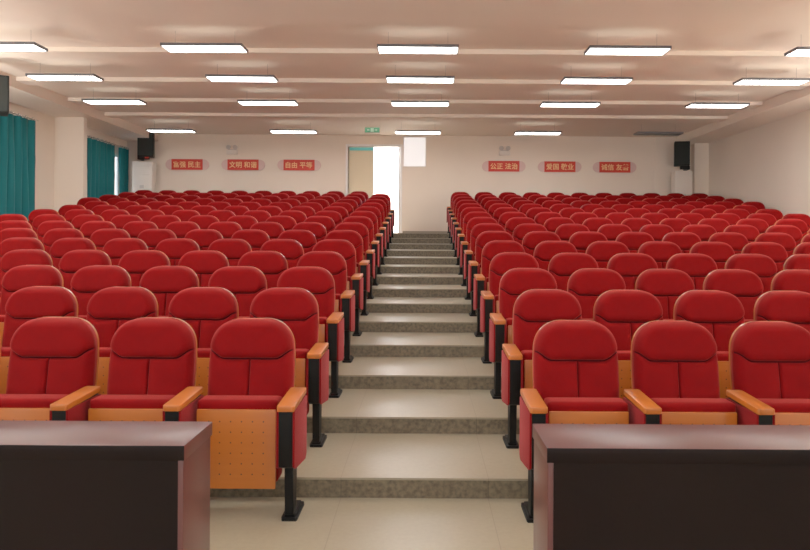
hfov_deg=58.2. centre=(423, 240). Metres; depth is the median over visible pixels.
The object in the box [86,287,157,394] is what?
seat
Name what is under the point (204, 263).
seat
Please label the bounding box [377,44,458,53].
ceiling light
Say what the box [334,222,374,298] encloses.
seat
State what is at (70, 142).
pillar
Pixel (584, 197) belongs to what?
seat
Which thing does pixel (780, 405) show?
seat cushion
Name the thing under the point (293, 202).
seat
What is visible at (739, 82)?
diffuser
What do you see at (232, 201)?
seat
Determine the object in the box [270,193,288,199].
seat
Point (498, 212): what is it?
seat
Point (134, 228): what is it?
seat
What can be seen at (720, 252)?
seat
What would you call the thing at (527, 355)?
seat cushion
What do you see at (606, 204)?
seat
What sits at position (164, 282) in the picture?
seat
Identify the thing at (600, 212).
seat
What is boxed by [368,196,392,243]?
seat
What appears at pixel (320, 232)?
seat
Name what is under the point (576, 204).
seat
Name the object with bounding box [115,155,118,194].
window
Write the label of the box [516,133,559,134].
diffuser
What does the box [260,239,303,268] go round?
seat
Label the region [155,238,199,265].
seat
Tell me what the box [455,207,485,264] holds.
seat
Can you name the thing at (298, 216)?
seat
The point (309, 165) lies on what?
sign
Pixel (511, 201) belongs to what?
seat
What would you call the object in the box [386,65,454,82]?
ceiling light
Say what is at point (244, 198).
seat
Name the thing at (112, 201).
seat
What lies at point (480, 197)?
seat
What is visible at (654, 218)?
seat
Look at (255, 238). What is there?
seat
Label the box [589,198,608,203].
seat
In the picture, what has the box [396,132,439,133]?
diffuser
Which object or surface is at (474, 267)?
seat
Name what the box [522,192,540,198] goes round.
seat
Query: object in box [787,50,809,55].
diffuser
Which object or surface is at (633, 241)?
seat
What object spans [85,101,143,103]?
diffuser
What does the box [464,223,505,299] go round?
seat
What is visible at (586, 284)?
seat
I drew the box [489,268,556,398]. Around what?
seat
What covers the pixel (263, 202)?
seat
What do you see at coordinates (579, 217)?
seat
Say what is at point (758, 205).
seat
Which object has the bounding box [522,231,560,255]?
seat
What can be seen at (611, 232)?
seat
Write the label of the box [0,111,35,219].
curtain
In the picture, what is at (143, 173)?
air conditioner
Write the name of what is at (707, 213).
seat
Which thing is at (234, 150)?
emergency light
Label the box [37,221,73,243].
seat
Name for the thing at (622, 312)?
seat
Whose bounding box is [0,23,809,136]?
ceiling
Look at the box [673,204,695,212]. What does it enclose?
seat
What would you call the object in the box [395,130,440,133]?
ceiling light
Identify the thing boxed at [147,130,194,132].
diffuser
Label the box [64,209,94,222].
seat
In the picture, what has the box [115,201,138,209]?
seat
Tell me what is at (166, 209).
seat
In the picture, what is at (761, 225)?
seat
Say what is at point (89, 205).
seat
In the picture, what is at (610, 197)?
seat
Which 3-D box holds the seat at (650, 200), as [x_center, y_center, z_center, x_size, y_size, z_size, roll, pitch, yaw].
[4.621,-0.386,14.585,0.550,0.960,0.570,0,0,0]
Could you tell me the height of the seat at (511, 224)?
0.960 m
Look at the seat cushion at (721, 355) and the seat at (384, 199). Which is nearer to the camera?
the seat cushion at (721, 355)
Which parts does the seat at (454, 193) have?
backrest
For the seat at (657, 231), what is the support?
on the floor
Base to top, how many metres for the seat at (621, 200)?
0.960 m
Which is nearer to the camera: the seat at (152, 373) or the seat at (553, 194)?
the seat at (152, 373)
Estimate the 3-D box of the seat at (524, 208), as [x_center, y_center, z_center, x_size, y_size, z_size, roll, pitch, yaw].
[1.890,-0.180,12.785,0.550,0.960,0.570,0,0,0]
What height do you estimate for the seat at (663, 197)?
0.960 m
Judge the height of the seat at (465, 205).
0.960 m
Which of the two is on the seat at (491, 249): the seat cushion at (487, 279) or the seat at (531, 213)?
the seat cushion at (487, 279)
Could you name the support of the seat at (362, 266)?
on the floor
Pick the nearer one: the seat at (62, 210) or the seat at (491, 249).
the seat at (491, 249)
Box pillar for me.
[54,117,86,211]
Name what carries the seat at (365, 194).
on the floor
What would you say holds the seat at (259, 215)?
on the floor
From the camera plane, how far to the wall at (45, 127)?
13.63 m
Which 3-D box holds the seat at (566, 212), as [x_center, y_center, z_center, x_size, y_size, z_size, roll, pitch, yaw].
[2.435,-0.066,11.885,0.550,0.960,0.570,0,0,0]
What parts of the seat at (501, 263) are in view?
panel, foot plate, armrest, backrest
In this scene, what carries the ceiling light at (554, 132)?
hanging from the ceiling at (44, 34)
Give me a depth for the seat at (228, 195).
15.64 m
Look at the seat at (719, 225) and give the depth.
10.23 m
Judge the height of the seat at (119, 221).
0.960 m
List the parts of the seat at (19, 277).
backrest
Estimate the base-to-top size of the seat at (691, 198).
0.960 m
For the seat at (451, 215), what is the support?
on the floor
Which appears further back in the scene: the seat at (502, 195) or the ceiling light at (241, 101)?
the seat at (502, 195)
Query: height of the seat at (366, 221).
0.960 m
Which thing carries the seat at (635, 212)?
on the floor
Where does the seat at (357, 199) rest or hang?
on the floor
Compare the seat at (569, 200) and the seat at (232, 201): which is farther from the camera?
the seat at (569, 200)
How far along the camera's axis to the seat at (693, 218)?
11.13 m
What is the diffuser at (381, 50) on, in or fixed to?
attached to the ceiling light at (382, 48)
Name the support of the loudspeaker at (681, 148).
attached to the wall at (453, 163)
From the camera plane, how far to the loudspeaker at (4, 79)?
10.00 m
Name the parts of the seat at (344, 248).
backrest, armrest, foot plate, panel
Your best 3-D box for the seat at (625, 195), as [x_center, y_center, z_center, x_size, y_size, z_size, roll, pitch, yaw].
[4.623,-0.609,16.385,0.550,0.960,0.570,0,0,0]
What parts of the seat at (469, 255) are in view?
panel, armrest, backrest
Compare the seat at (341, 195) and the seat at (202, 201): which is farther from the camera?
the seat at (341, 195)
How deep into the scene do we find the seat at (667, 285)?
5.73 m
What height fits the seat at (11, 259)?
0.960 m
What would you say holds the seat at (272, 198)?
on the floor
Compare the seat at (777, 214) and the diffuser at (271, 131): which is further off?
the diffuser at (271, 131)
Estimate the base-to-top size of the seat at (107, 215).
0.960 m
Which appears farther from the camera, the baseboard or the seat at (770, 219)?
the baseboard
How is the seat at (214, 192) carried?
on the floor
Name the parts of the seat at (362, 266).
backrest, foot plate, armrest, panel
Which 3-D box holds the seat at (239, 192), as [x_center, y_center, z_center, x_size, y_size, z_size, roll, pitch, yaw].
[-4.167,-0.662,16.385,0.550,0.960,0.570,0,0,0]
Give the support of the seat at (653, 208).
on the floor
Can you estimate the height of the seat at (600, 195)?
0.960 m
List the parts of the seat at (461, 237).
panel, backrest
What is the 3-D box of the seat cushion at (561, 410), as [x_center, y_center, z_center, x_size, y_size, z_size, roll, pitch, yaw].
[0.834,1.030,3.747,0.416,0.420,0.136,0,0,0]
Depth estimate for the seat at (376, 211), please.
12.03 m
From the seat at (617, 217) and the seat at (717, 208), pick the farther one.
the seat at (717, 208)
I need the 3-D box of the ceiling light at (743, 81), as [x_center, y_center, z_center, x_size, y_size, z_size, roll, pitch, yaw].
[4.985,-2.370,10.420,0.970,0.220,0.320,0,0,0]
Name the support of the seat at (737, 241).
on the floor
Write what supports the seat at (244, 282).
on the floor
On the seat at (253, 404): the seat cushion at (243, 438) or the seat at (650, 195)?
the seat cushion at (243, 438)
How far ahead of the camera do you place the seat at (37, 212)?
11.13 m
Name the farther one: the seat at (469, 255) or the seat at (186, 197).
the seat at (186, 197)
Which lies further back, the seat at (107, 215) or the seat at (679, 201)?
the seat at (679, 201)
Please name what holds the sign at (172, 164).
attached to the wall at (453, 163)
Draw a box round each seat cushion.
[0,315,4,321]
[0,394,68,407]
[1,347,11,356]
[78,315,86,319]
[90,395,175,408]
[99,347,110,356]
[197,348,210,357]
[197,395,281,481]
[295,349,308,413]
[319,317,327,342]
[335,294,340,311]
[347,276,350,289]
[485,277,488,290]
[494,295,498,312]
[506,318,512,343]
[521,350,532,388]
[544,397,627,423]
[617,351,630,360]
[650,398,735,411]
[716,351,728,360]
[758,399,809,412]
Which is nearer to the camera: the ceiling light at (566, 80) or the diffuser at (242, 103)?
the ceiling light at (566, 80)
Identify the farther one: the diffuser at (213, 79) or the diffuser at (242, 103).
the diffuser at (242, 103)
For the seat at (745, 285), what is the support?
on the floor
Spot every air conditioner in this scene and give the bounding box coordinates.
[132,162,155,192]
[671,171,692,195]
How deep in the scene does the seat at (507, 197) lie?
15.64 m
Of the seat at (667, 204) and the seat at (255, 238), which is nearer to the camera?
the seat at (255, 238)
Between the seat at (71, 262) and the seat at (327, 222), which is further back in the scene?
the seat at (327, 222)
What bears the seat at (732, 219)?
on the floor
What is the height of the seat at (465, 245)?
0.960 m
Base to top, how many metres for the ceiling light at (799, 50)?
0.220 m
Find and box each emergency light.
[226,145,237,154]
[499,146,510,155]
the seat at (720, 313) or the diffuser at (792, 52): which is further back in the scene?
the diffuser at (792, 52)
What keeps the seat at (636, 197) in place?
on the floor
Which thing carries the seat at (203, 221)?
on the floor
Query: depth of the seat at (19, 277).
5.73 m
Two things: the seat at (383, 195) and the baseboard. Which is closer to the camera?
the seat at (383, 195)
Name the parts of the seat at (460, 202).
backrest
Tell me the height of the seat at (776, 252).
0.960 m
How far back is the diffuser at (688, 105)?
12.26 m
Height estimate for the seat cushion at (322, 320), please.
0.420 m
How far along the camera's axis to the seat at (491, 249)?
7.53 m
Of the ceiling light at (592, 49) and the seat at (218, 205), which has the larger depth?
the seat at (218, 205)
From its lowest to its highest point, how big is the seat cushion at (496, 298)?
0.420 m
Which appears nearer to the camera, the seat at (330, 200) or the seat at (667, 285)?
the seat at (667, 285)
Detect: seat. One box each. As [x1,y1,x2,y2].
[0,214,27,221]
[0,220,32,230]
[0,228,37,242]
[0,237,44,259]
[0,249,52,297]
[0,265,62,346]
[0,286,77,393]
[0,317,100,420]
[28,209,58,225]
[32,214,65,233]
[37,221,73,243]
[43,228,83,254]
[50,238,95,269]
[58,205,85,216]
[59,250,111,289]
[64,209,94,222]
[70,265,130,319]
[71,214,103,230]
[77,197,100,205]
[80,221,115,239]
[84,201,108,209]
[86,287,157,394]
[88,317,203,421]
[90,229,129,250]
[91,205,117,215]
[99,195,119,201]
[100,209,129,221]
[102,238,147,265]
[106,198,128,205]
[110,215,142,228]
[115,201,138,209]
[118,192,136,197]
[118,250,169,286]
[123,221,157,237]
[125,205,150,214]
[126,195,146,200]
[135,190,151,194]
[135,198,156,204]
[136,210,164,220]
[137,229,176,249]
[140,266,198,316]
[144,192,161,197]
[146,201,168,209]
[150,215,180,228]
[154,195,172,200]
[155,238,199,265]
[158,205,183,214]
[159,190,175,194]
[164,198,184,204]
[165,221,199,237]
[168,287,238,395]
[169,192,186,197]
[172,210,199,220]
[177,201,199,209]
[178,250,228,286]
[181,195,199,201]
[183,190,199,194]
[184,229,222,250]
[188,215,218,228]
[191,205,215,214]
[193,198,214,204]
[195,193,211,197]
[197,318,306,521]
[207,190,223,194]
[208,195,226,201]
[208,202,230,209]
[208,210,235,221]
[208,222,241,238]
[208,239,251,265]
[208,266,266,317]
[220,193,237,197]
[221,198,242,205]
[224,206,248,215]
[227,215,257,229]
[231,190,247,195]
[231,229,269,250]
[235,195,253,201]
[238,202,260,210]
[238,251,287,288]
[243,210,270,221]
[246,193,262,198]
[249,288,328,447]
[250,198,271,205]
[250,222,283,239]
[255,191,271,195]
[257,206,281,215]
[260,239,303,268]
[262,196,280,202]
[265,216,296,230]
[268,202,291,211]
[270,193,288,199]
[277,267,343,397]
[278,210,306,223]
[278,230,316,253]
[279,191,296,196]
[279,199,300,206]
[288,196,307,202]
[290,206,314,217]
[292,222,326,242]
[296,193,314,200]
[297,251,354,362]
[299,202,322,212]
[303,191,320,197]
[304,216,334,233]
[308,199,329,208]
[312,239,362,335]
[314,211,341,226]
[315,196,334,204]
[321,193,339,202]
[322,206,347,221]
[324,230,369,315]
[327,191,344,198]
[330,202,353,216]
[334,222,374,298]
[336,199,357,211]
[342,196,361,207]
[342,216,378,285]
[347,193,365,203]
[349,211,382,273]
[350,191,368,199]
[355,206,385,264]
[360,203,388,256]
[364,199,390,249]
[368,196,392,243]
[371,194,394,237]
[446,192,468,232]
[448,194,470,237]
[449,197,473,243]
[451,200,477,249]
[453,203,481,256]
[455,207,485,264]
[457,212,491,274]
[460,217,497,285]
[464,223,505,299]
[468,231,513,315]
[473,240,524,336]
[474,192,492,200]
[477,194,496,204]
[480,197,500,208]
[480,252,538,363]
[484,200,506,212]
[488,203,512,217]
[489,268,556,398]
[493,207,518,221]
[498,192,515,199]
[498,212,526,228]
[501,289,581,448]
[503,194,521,202]
[505,217,536,236]
[507,197,527,206]
[513,200,534,210]
[513,223,546,244]
[519,203,541,214]
[519,320,628,522]
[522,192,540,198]
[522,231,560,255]
[526,207,551,219]
[528,195,546,201]
[533,241,577,270]
[534,197,553,204]
[534,212,561,225]
[541,200,563,208]
[544,217,574,232]
[547,192,563,198]
[548,253,597,290]
[550,204,573,212]
[554,195,571,200]
[555,224,589,241]
[559,208,584,217]
[561,197,580,203]
[567,268,625,320]
[569,231,607,253]
[570,200,591,207]
[570,212,597,223]
[571,192,587,197]
[580,195,597,200]
[580,204,603,212]
[582,218,612,231]
[586,241,629,268]
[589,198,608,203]
[592,208,616,217]
[593,290,662,398]
[595,193,611,197]
[597,224,631,240]
[600,201,620,207]
[605,195,622,200]
[606,212,632,223]
[607,253,657,289]
[611,204,633,212]
[615,232,653,252]
[616,198,634,203]
[620,193,635,197]
[621,218,651,231]
[623,320,736,424]
[625,208,650,217]
[628,201,648,207]
[630,195,647,200]
[635,269,694,320]
[638,241,681,268]
[639,224,673,240]
[641,213,668,223]
[642,204,664,212]
[643,198,661,203]
[644,193,659,197]
[656,195,673,200]
[657,201,677,207]
[658,208,682,217]
[660,218,690,231]
[662,232,700,252]
[666,253,717,289]
[668,193,683,197]
[669,198,688,204]
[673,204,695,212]
[673,290,744,398]
[676,213,704,224]
[681,195,699,200]
[682,225,716,241]
[685,201,706,208]
[690,208,716,218]
[690,242,734,268]
[692,193,707,197]
[696,198,715,204]
[698,218,729,232]
[703,205,726,212]
[703,269,762,322]
[706,196,724,201]
[708,232,748,253]
[712,213,740,224]
[713,201,735,208]
[723,198,743,205]
[723,209,749,218]
[724,225,759,242]
[725,254,776,293]
[726,321,809,424]
[733,205,757,213]
[736,219,768,233]
[741,242,787,272]
[742,201,765,209]
[746,213,776,226]
[754,291,809,332]
[755,233,795,258]
[756,209,782,220]
[765,225,802,247]
[771,270,809,292]
[774,219,807,237]
[782,214,809,230]
[783,254,809,269]
[793,242,809,254]
[801,233,809,242]
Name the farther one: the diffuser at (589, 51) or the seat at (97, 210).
the seat at (97, 210)
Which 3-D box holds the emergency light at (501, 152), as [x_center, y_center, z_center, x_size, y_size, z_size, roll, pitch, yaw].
[1.940,-2.144,17.354,0.270,0.225,0.090,0,0,0]
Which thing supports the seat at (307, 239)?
on the floor
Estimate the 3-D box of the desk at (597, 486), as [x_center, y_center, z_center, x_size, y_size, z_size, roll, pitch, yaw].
[1.204,1.047,2.550,1.600,0.720,0.320,0,0,0]
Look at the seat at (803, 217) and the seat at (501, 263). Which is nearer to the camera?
the seat at (501, 263)
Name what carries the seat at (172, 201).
on the floor
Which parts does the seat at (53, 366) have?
panel, backrest, armrest, panel, panel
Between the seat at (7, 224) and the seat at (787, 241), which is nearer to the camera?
the seat at (787, 241)
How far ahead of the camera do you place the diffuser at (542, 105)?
12.27 m
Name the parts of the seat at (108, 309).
backrest, panel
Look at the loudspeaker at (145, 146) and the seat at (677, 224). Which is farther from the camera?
the loudspeaker at (145, 146)
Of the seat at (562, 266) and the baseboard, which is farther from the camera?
the baseboard
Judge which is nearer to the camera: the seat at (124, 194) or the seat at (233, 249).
the seat at (233, 249)
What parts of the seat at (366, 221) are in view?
backrest, panel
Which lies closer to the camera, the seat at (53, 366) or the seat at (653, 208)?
the seat at (53, 366)
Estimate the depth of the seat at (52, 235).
8.43 m
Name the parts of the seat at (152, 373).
backrest, panel, panel, armrest, panel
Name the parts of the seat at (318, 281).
backrest, panel, armrest, foot plate, panel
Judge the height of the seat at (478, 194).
0.960 m
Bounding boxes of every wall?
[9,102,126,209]
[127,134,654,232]
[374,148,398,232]
[709,109,809,215]
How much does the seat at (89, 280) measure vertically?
0.960 m
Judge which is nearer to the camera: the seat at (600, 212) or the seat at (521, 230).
the seat at (521, 230)
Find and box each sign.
[165,159,208,169]
[221,159,264,169]
[277,160,320,170]
[365,127,379,132]
[482,161,525,171]
[538,161,581,171]
[593,162,635,172]
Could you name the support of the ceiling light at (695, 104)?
hanging from the ceiling at (44, 34)
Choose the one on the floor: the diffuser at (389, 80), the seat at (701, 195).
the seat at (701, 195)
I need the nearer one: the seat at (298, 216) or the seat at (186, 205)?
the seat at (298, 216)
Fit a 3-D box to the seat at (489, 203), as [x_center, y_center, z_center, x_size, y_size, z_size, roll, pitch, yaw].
[1.345,-0.295,13.685,0.550,0.960,0.570,0,0,0]
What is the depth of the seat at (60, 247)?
7.53 m
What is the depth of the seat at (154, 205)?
12.94 m
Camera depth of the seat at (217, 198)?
14.74 m
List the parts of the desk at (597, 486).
panel, panel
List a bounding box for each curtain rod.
[9,111,38,120]
[87,135,129,149]
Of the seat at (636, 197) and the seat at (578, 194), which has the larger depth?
the seat at (578, 194)
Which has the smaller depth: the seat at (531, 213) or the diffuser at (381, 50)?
the diffuser at (381, 50)
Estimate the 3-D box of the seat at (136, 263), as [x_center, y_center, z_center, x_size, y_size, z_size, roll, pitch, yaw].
[-2.536,0.571,6.485,0.550,0.960,0.570,0,0,0]
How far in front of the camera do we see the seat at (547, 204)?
13.84 m
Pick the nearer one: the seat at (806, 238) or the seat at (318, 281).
the seat at (318, 281)
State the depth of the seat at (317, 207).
12.94 m
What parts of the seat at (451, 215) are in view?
backrest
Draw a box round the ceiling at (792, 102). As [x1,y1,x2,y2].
[677,87,809,144]
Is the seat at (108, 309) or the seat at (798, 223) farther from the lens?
the seat at (798, 223)
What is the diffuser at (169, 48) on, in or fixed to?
attached to the ceiling light at (170, 47)
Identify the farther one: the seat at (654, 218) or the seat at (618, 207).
the seat at (618, 207)
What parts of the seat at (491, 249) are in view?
panel, foot plate, armrest, backrest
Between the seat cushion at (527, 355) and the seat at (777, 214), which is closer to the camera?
the seat cushion at (527, 355)
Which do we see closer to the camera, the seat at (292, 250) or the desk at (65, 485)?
the desk at (65, 485)
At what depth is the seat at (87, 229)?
9.33 m
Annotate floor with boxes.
[210,233,533,549]
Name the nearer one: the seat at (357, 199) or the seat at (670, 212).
the seat at (670, 212)
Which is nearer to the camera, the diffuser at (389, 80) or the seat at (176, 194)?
the diffuser at (389, 80)
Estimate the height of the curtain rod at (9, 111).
0.080 m
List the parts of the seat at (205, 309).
backrest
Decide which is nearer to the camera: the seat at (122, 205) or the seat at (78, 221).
the seat at (78, 221)
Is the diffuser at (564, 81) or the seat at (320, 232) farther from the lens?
the diffuser at (564, 81)
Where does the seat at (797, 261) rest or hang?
on the floor
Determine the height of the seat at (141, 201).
0.960 m
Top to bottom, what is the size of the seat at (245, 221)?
0.960 m
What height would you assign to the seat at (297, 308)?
0.960 m
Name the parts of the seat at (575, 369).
panel, foot plate, armrest, panel, backrest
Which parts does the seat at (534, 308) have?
panel, foot plate, armrest, panel, backrest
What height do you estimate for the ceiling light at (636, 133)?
0.220 m
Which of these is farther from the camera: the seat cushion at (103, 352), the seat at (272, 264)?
the seat at (272, 264)
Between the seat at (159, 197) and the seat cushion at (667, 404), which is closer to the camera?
the seat cushion at (667, 404)
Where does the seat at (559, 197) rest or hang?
on the floor
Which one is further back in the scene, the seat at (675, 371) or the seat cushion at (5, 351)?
the seat cushion at (5, 351)
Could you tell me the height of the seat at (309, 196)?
0.960 m
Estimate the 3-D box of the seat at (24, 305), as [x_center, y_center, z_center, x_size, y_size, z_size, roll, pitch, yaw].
[-2.538,0.793,4.685,0.550,0.960,0.570,0,0,0]
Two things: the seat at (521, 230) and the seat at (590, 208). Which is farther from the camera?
the seat at (590, 208)
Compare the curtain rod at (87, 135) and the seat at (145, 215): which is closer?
the seat at (145, 215)
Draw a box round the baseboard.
[403,231,447,232]
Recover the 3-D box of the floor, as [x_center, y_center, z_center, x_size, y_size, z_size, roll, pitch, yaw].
[-0.199,0.620,7.300,13.830,1.557,20.600,0,0,0]
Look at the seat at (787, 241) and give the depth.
8.43 m
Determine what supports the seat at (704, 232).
on the floor
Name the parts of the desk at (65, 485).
panel, panel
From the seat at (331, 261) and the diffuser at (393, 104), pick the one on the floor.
the seat at (331, 261)
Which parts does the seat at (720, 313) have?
panel, backrest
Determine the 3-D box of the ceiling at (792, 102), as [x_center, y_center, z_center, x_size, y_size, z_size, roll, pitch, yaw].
[6.395,-2.381,7.200,0.680,0.180,20.400,0,0,0]
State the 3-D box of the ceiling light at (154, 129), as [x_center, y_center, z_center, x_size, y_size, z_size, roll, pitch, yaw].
[-5.375,-2.433,15.500,0.970,0.220,0.320,0,0,0]
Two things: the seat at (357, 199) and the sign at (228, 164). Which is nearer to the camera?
the seat at (357, 199)
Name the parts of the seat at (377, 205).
backrest, panel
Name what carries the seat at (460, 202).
on the floor
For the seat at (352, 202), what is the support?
on the floor
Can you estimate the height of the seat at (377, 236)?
0.960 m
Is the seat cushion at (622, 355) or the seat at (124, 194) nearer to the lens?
the seat cushion at (622, 355)
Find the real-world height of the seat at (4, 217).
0.960 m
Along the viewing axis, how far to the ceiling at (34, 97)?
13.37 m
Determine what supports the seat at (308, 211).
on the floor
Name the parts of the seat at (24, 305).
backrest, panel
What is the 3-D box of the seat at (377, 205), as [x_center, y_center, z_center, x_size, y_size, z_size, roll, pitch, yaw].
[-0.892,-0.198,12.785,0.554,0.960,0.570,0,0,0]
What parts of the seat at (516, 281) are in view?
panel, foot plate, armrest, backrest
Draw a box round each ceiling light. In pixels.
[0,41,47,51]
[25,73,103,80]
[81,99,146,104]
[146,121,195,132]
[160,42,247,52]
[205,64,277,81]
[237,99,298,104]
[269,129,317,132]
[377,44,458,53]
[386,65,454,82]
[391,97,448,105]
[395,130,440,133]
[514,130,561,134]
[539,92,600,106]
[560,77,632,83]
[584,45,671,54]
[633,132,683,135]
[685,98,749,107]
[733,68,809,84]
[784,46,809,55]
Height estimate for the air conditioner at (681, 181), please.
1.500 m
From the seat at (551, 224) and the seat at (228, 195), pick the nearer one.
the seat at (551, 224)
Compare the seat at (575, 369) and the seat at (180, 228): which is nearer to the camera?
the seat at (575, 369)
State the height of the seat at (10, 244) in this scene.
0.960 m
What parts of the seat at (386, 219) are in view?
backrest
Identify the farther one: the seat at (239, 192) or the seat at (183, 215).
the seat at (239, 192)
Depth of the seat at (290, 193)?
16.54 m
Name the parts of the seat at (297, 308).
backrest, panel, panel, armrest, foot plate, panel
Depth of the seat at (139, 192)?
16.54 m
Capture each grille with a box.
[138,133,151,155]
[675,142,688,164]
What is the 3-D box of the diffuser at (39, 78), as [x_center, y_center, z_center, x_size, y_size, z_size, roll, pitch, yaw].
[-5.136,-2.328,10.420,0.942,0.010,0.292,0,0,0]
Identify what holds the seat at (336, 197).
on the floor
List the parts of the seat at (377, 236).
backrest, panel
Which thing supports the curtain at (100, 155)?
hanging from the curtain rod at (87, 135)
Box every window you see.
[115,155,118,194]
[403,137,425,166]
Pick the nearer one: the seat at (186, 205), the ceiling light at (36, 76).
the ceiling light at (36, 76)
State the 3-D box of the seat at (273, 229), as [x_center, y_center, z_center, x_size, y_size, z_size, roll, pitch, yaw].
[-1.988,0.241,9.185,0.550,0.960,0.570,0,0,0]
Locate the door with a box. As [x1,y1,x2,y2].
[346,144,402,232]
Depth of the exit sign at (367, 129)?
16.08 m
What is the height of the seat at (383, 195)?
0.960 m
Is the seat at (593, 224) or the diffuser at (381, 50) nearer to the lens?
the diffuser at (381, 50)
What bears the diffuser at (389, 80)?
attached to the ceiling light at (389, 78)
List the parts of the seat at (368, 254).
backrest, armrest, panel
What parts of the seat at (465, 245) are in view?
panel, backrest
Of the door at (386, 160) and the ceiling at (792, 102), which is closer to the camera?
the ceiling at (792, 102)
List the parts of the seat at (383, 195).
backrest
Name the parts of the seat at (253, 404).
backrest, panel, panel, armrest, foot plate, panel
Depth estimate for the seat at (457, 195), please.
15.63 m
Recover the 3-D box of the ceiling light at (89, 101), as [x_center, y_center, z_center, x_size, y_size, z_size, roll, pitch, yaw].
[-5.205,-2.432,12.250,0.970,0.220,0.320,0,0,0]
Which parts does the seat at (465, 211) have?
panel, backrest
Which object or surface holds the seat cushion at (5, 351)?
on the seat at (24, 305)
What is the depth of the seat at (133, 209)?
12.03 m
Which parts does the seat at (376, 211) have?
backrest, panel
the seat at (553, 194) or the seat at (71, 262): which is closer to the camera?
the seat at (71, 262)
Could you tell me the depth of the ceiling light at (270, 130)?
15.40 m
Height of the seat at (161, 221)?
0.960 m
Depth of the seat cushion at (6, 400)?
3.68 m
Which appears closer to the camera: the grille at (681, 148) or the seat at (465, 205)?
the seat at (465, 205)
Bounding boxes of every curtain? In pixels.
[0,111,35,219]
[87,135,114,198]
[118,145,128,192]
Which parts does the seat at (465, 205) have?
backrest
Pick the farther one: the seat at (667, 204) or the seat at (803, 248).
the seat at (667, 204)
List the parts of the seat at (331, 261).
backrest, armrest, foot plate, panel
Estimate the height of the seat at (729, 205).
0.960 m
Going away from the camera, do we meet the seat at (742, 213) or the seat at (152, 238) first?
the seat at (152, 238)
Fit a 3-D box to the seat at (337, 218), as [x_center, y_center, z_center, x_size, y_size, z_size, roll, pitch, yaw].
[-1.441,0.022,10.985,0.550,0.960,0.570,0,0,0]
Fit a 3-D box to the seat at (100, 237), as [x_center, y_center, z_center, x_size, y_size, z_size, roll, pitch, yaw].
[-3.627,0.342,8.285,0.550,0.960,0.570,0,0,0]
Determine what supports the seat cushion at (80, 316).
on the seat at (89, 280)
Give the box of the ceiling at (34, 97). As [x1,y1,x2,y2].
[0,70,157,140]
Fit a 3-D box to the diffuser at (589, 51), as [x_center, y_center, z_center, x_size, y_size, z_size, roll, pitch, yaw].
[2.454,-2.282,8.770,0.942,0.010,0.292,0,0,0]
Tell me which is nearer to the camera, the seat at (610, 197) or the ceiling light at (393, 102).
the ceiling light at (393, 102)
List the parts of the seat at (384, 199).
backrest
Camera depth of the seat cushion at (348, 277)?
7.28 m
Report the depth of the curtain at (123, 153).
16.91 m
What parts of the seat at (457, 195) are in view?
backrest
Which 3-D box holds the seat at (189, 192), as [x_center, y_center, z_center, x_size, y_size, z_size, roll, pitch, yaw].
[-5.259,-0.669,16.385,0.550,0.960,0.570,0,0,0]
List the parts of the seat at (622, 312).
backrest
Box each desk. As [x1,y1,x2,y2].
[0,420,211,549]
[532,424,809,549]
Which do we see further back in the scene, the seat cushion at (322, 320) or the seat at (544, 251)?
the seat at (544, 251)
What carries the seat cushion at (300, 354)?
on the seat at (297, 308)
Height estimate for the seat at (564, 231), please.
0.960 m
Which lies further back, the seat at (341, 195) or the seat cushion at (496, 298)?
the seat at (341, 195)
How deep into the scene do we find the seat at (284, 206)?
12.94 m
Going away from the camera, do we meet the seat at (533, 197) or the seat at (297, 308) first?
the seat at (297, 308)
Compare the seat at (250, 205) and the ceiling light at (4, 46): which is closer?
the ceiling light at (4, 46)
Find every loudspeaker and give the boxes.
[0,75,8,115]
[137,132,154,160]
[674,141,689,170]
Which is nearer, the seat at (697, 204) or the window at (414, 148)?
the seat at (697, 204)
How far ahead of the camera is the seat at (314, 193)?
16.54 m
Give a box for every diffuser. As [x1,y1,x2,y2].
[0,45,44,50]
[28,76,101,80]
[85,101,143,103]
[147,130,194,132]
[163,46,245,51]
[207,77,276,81]
[239,102,296,104]
[271,131,315,132]
[378,47,456,53]
[387,78,452,82]
[392,103,447,105]
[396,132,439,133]
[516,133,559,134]
[541,104,598,106]
[561,79,630,83]
[586,48,668,54]
[636,133,679,134]
[686,104,746,107]
[734,80,806,84]
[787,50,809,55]
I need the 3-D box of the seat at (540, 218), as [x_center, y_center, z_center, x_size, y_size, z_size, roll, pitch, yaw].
[1.889,0.042,10.985,0.550,0.960,0.570,0,0,0]
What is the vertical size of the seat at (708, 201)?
0.960 m
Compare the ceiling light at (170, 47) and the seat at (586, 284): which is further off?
the ceiling light at (170, 47)
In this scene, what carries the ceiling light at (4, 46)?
hanging from the ceiling at (44, 34)
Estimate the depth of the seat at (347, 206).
12.94 m
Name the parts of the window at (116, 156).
pane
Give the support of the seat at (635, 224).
on the floor
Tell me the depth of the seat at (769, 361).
3.92 m
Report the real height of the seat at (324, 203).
0.960 m
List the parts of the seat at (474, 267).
panel, armrest, backrest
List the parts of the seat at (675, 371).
panel, armrest, panel, backrest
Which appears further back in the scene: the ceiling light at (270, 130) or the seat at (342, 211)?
the ceiling light at (270, 130)

